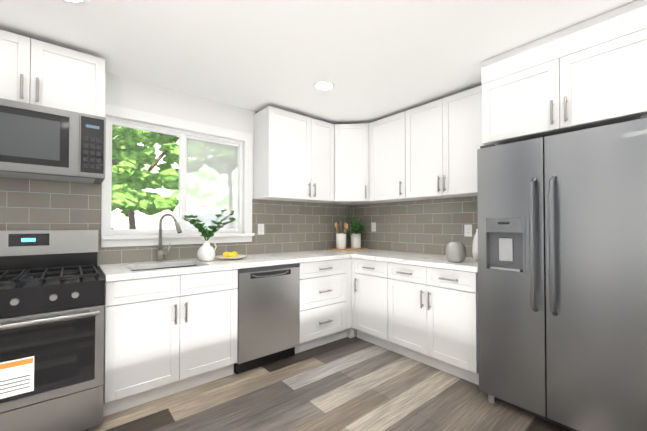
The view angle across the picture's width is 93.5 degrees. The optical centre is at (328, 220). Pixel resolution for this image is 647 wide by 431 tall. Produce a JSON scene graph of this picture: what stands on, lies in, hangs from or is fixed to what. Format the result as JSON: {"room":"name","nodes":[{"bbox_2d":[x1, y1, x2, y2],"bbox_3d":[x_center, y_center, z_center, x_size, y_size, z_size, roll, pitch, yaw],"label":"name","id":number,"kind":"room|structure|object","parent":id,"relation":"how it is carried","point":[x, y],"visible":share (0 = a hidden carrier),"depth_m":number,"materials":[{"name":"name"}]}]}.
{"room":"kitchen","nodes":[
{"label":"kitchen","id":0,"kind":"room"},
{"bbox_2d":[101,72,257,247],"bbox_3d":[-1.511,0.044,2.706,4.940,2.440,0.120,1,-1,-40],"label":"wall","id":1,"kind":"structure","parent":0,"point":[121,91],"depth_m":2.77,"materials":[{"name":"white paint"}]},
{"bbox_2d":[0,29,104,116],"bbox_3d":[-1.961,-0.929,2.016,0.760,0.434,0.366,1,-1,-40],"label":"upper cabinet","id":2,"kind":"object","parent":1,"relation":"attached to","point":[37,72],"visible":0.9,"depth_m":1.97,"materials":[{"name":"white wood"}]},
{"bbox_2d":[0,98,105,183],"bbox_3d":[-1.942,-0.499,1.988,0.758,0.420,0.406,1,-1,-40],"label":"microwave","id":3,"kind":"object","parent":2,"relation":"attached to","point":[38,142],"visible":1,"depth_m":1.92,"materials":[{"name":"silver metal"}]},
{"bbox_2d":[0,177,351,268],"bbox_3d":[-1.053,-0.113,3.012,3.592,1.162,0.008,1,-1,-40],"label":"wall tiles","id":4,"kind":"structure","parent":1,"relation":"attached to","point":[34,204],"depth_m":2.56,"materials":[{"name":"grey tile"}]},
{"bbox_2d":[258,224,263,234],"bbox_3d":[-0.728,0.092,3.274,0.072,0.116,0.008,1,-1,-40],"label":"electrical outlet","id":5,"kind":"object","parent":4,"relation":"attached to","point":[260,229],"visible":1,"depth_m":3.27,"materials":[{"name":"white plastic"}]},
{"bbox_2d":[101,104,251,235],"bbox_3d":[-1.326,-0.397,2.840,1.273,1.045,0.113,1,-1,-40],"label":"window","id":6,"kind":"structure","parent":1,"relation":"in","point":[130,114],"depth_m":2.91,"materials":[{"name":"white plastic"}]},
{"bbox_2d":[101,233,254,247],"bbox_3d":[-1.292,0.171,2.803,1.288,0.091,0.079,1,-1,-40],"label":"window sill","id":7,"kind":"structure","parent":1,"relation":"attached to","point":[133,240],"depth_m":2.69,"materials":[{"name":"white"}]},
{"bbox_2d":[254,106,333,202],"bbox_3d":[-0.353,-0.677,3.374,0.856,0.900,0.366,1,-1,-40],"label":"upper cabinet","id":8,"kind":"object","parent":1,"relation":"attached to","point":[294,157],"visible":1,"depth_m":3.19,"materials":[{"name":"white wood"}]},
{"bbox_2d":[321,123,385,204],"bbox_3d":[0.286,-0.672,3.754,0.610,0.900,0.614,1,-1,-40],"label":"upper cabinet","id":9,"kind":"object","parent":1,"relation":"attached to","point":[351,164],"visible":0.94,"depth_m":3.53,"materials":[{"name":"white wood"}]},
{"bbox_2d":[0,0,636,124],"bbox_3d":[-0.017,-1.231,0.961,4.940,0.060,4.740,1,-1,-40],"label":"ceiling","id":10,"kind":"structure","parent":0,"point":[374,60],"depth_m":2.02,"materials":[{"name":"white paint"}]},
{"bbox_2d":[60,0,88,5],"bbox_3d":[-1.371,-1.190,1.583,0.200,0.004,0.200,1,-1,-40],"label":"recessed light","id":11,"kind":"object","parent":10,"relation":"in","point":[79,2],"visible":1,"depth_m":1.66,"materials":[{"name":"white plastic"}]},
{"bbox_2d":[313,81,334,90],"bbox_3d":[-0.040,-1.175,2.658,0.200,0.004,0.200,1,-1,-40],"label":"recessed light","id":12,"kind":"object","parent":10,"relation":"in","point":[323,85],"visible":1,"depth_m":2.65,"materials":[{"name":"white plastic"}]},
{"bbox_2d":[83,336,570,430],"bbox_3d":[-0.017,1.269,0.926,4.940,0.060,4.740,1,-1,-40],"label":"floor","id":13,"kind":"structure","parent":0,"point":[350,384],"depth_m":2.10,"materials":[{"name":"brown wood"}]},
{"bbox_2d":[0,230,105,430],"bbox_3d":[-1.842,0.658,1.828,0.764,1.188,0.753,1,-1,-40],"label":"range","id":14,"kind":"object","parent":13,"relation":"on","point":[52,292],"visible":1,"depth_m":1.73,"materials":[{"name":"silver metal"}]},
{"bbox_2d":[103,269,237,416],"bbox_3d":[-1.252,0.823,2.395,0.866,0.873,0.666,1,-1,-40],"label":"base cabinet","id":15,"kind":"object","parent":13,"relation":"on","point":[164,336],"visible":0.94,"depth_m":2.12,"materials":[{"name":"white wood"}]},
{"bbox_2d":[99,249,370,281],"bbox_3d":[-0.528,0.481,3.018,2.767,0.255,0.644,1,-1,-40],"label":"countertop","id":16,"kind":"structure","parent":13,"relation":"on","point":[123,271],"depth_m":2.52,"materials":[{"name":"stone"}]},
{"bbox_2d":[156,213,181,261],"bbox_3d":[-1.346,0.141,2.569,0.166,0.409,0.189,1,-1,-40],"label":"faucet","id":17,"kind":"object","parent":16,"relation":"on","point":[160,253],"visible":1,"depth_m":2.57,"materials":[{"name":"silver metal"}]},
{"bbox_2d":[181,208,236,261],"bbox_3d":[-1.006,0.116,2.630,0.482,0.463,0.270,1,-1,-40],"label":"vase","id":18,"kind":"object","parent":16,"relation":"on","point":[206,252],"visible":1,"depth_m":2.59,"materials":[{"name":"white ceramic"}]},
{"bbox_2d":[215,251,245,259],"bbox_3d":[-0.885,0.314,2.760,0.270,0.070,0.270,1,-1,-40],"label":"plate","id":19,"kind":"object","parent":16,"relation":"on","point":[233,255],"visible":1,"depth_m":2.71,"materials":[{"name":"beige ceramic"}]},
{"bbox_2d":[329,217,369,250],"bbox_3d":[0.301,0.154,3.826,0.535,0.419,0.419,1,-1,-40],"label":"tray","id":20,"kind":"object","parent":16,"relation":"on","point":[355,234],"visible":1,"depth_m":3.79,"materials":[{"name":"white ceramic"}]},
{"bbox_2d":[234,263,299,373],"bbox_3d":[-0.701,0.831,2.881,0.594,0.870,0.634,1,-1,-40],"label":"dishwasher","id":21,"kind":"object","parent":13,"relation":"on","point":[268,314],"visible":0.71,"depth_m":2.62,"materials":[{"name":"silver metal"}]},
{"bbox_2d":[295,258,356,353],"bbox_3d":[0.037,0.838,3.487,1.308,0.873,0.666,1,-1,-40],"label":"drawers","id":22,"kind":"object","parent":13,"relation":"on","point":[325,301],"visible":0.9,"depth_m":3.05,"materials":[{"name":"white wood"}]},
{"bbox_2d":[352,258,392,350],"bbox_3d":[0.631,0.835,3.283,0.666,0.873,0.486,1,-1,-40],"label":"base cabinet","id":23,"kind":"object","parent":13,"relation":"on","point":[370,278],"visible":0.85,"depth_m":3.08,"materials":[{"name":"white wood"}]},
{"bbox_2d":[351,249,477,271],"bbox_3d":[0.917,0.373,2.956,0.646,0.040,1.320,1,-1,-40],"label":"countertop","id":24,"kind":"structure","parent":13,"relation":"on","point":[469,264],"depth_m":2.82,"materials":[{"name":"stone"}]},
{"bbox_2d":[445,242,465,261],"bbox_3d":[1.071,0.263,2.564,0.165,0.167,0.165,1,-1,-40],"label":"jar","id":25,"kind":"object","parent":24,"relation":"on","point":[455,251],"visible":1,"depth_m":2.50,"materials":[{"name":"grey ceramic"}]},
{"bbox_2d":[472,229,477,260],"bbox_3d":[1.332,0.210,2.675,0.132,0.275,0.132,1,-1,-40],"label":"vase","id":26,"kind":"object","parent":24,"relation":"on","point":[475,248],"visible":0.42,"depth_m":2.65,"materials":[{"name":"white ceramic"}]},
{"bbox_2d":[388,262,478,384],"bbox_3d":[1.059,0.828,2.778,0.666,0.873,0.832,1,-1,-40],"label":"base cabinet","id":27,"kind":"object","parent":13,"relation":"on","point":[432,316],"visible":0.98,"depth_m":2.54,"materials":[{"name":"white wood"}]},
{"bbox_2d":[477,114,646,430],"bbox_3d":[1.595,0.363,2.012,0.792,1.783,0.914,1,-1,-40],"label":"fridge","id":28,"kind":"object","parent":13,"relation":"on","point":[562,279],"visible":1,"depth_m":1.76,"materials":[{"name":"silver metal"}]},
{"bbox_3d":[1.860,0.040,2.456,0.120,2.440,4.620,1,-1,-40],"label":"wall","id":29,"kind":"structure","parent":0,"visible":0},
{"bbox_2d":[369,111,419,201],"bbox_3d":[0.736,-0.676,3.412,0.366,0.900,0.496,1,-1,-40],"label":"upper cabinet","id":30,"kind":"object","parent":29,"relation":"attached to","point":[387,159],"visible":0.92,"depth_m":3.31,"materials":[{"name":"white wood"}]},
{"bbox_2d":[352,196,477,256],"bbox_3d":[0.964,0.086,3.413,0.008,0.625,2.000,1,-1,-40],"label":"wall tiles","id":31,"kind":"structure","parent":29,"relation":"attached to","point":[432,226],"depth_m":3.37,"materials":[{"name":"grey tile"}]},
{"bbox_2d":[371,222,375,231],"bbox_3d":[0.570,0.080,3.866,0.008,0.116,0.072,1,-1,-40],"label":"electrical outlet","id":32,"kind":"object","parent":31,"relation":"attached to","point":[373,226],"visible":1,"depth_m":3.86,"materials":[{"name":"white plastic"}]},
{"bbox_2d":[464,225,471,236],"bbox_3d":[1.349,0.095,2.946,0.008,0.116,0.072,1,-1,-40],"label":"electrical outlet","id":33,"kind":"object","parent":31,"relation":"attached to","point":[468,230],"visible":1,"depth_m":2.94,"materials":[{"name":"white plastic"}]},
{"bbox_2d":[405,85,483,199],"bbox_3d":[1.184,-0.684,2.884,0.366,0.900,0.884,1,-1,-40],"label":"upper cabinet","id":34,"kind":"object","parent":29,"relation":"attached to","point":[443,140],"visible":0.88,"depth_m":2.80,"materials":[{"name":"white wood"}]},
{"bbox_2d":[481,0,646,145],"bbox_3d":[1.663,-0.875,2.089,0.666,0.611,0.943,1,-1,-40],"label":"upper cabinet","id":35,"kind":"object","parent":29,"relation":"attached to","point":[590,73],"visible":1,"depth_m":1.85,"materials":[{"name":"white wood"}]},
{"label":"outside","id":36,"kind":"structure","parent":0,"visible":0},
{"bbox_2d":[112,136,237,221],"bbox_3d":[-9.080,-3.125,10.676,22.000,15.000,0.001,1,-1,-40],"label":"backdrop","id":37,"kind":"structure","parent":36,"point":[167,192],"depth_m":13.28,"materials":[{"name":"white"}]},
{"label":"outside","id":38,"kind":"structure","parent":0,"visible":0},
{"bbox_2d":[111,139,117,228],"bbox_3d":[-5.711,1.096,6.860,2.522,6.537,1.503,1,-1,-40],"label":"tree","id":39,"kind":"object","parent":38,"point":[113,148],"depth_m":7.08,"materials":[{"name":"green plant"}]},
{"bbox_2d":[111,125,204,228],"bbox_3d":[-4.160,0.742,6.396,3.135,7.252,1.742,1,-1,-40],"label":"tree","id":40,"kind":"object","parent":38,"point":[121,165],"depth_m":6.37,"materials":[{"name":"green plant"}]},
{"bbox_2d":[111,204,236,228],"bbox_3d":[-5.997,1.877,10.834,4.840,5.000,4.240,1,-1,-40],"label":"ground","id":41,"kind":"structure","parent":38,"point":[140,220],"depth_m":9.98,"materials":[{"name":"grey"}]},
{"bbox_2d":[173,136,237,227],"bbox_3d":[-2.792,0.065,8.566,3.549,8.653,2.066,1,-1,-40],"label":"tree","id":42,"kind":"object","parent":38,"point":[191,143],"depth_m":8.21,"materials":[{"name":"green plant"}]}
]}

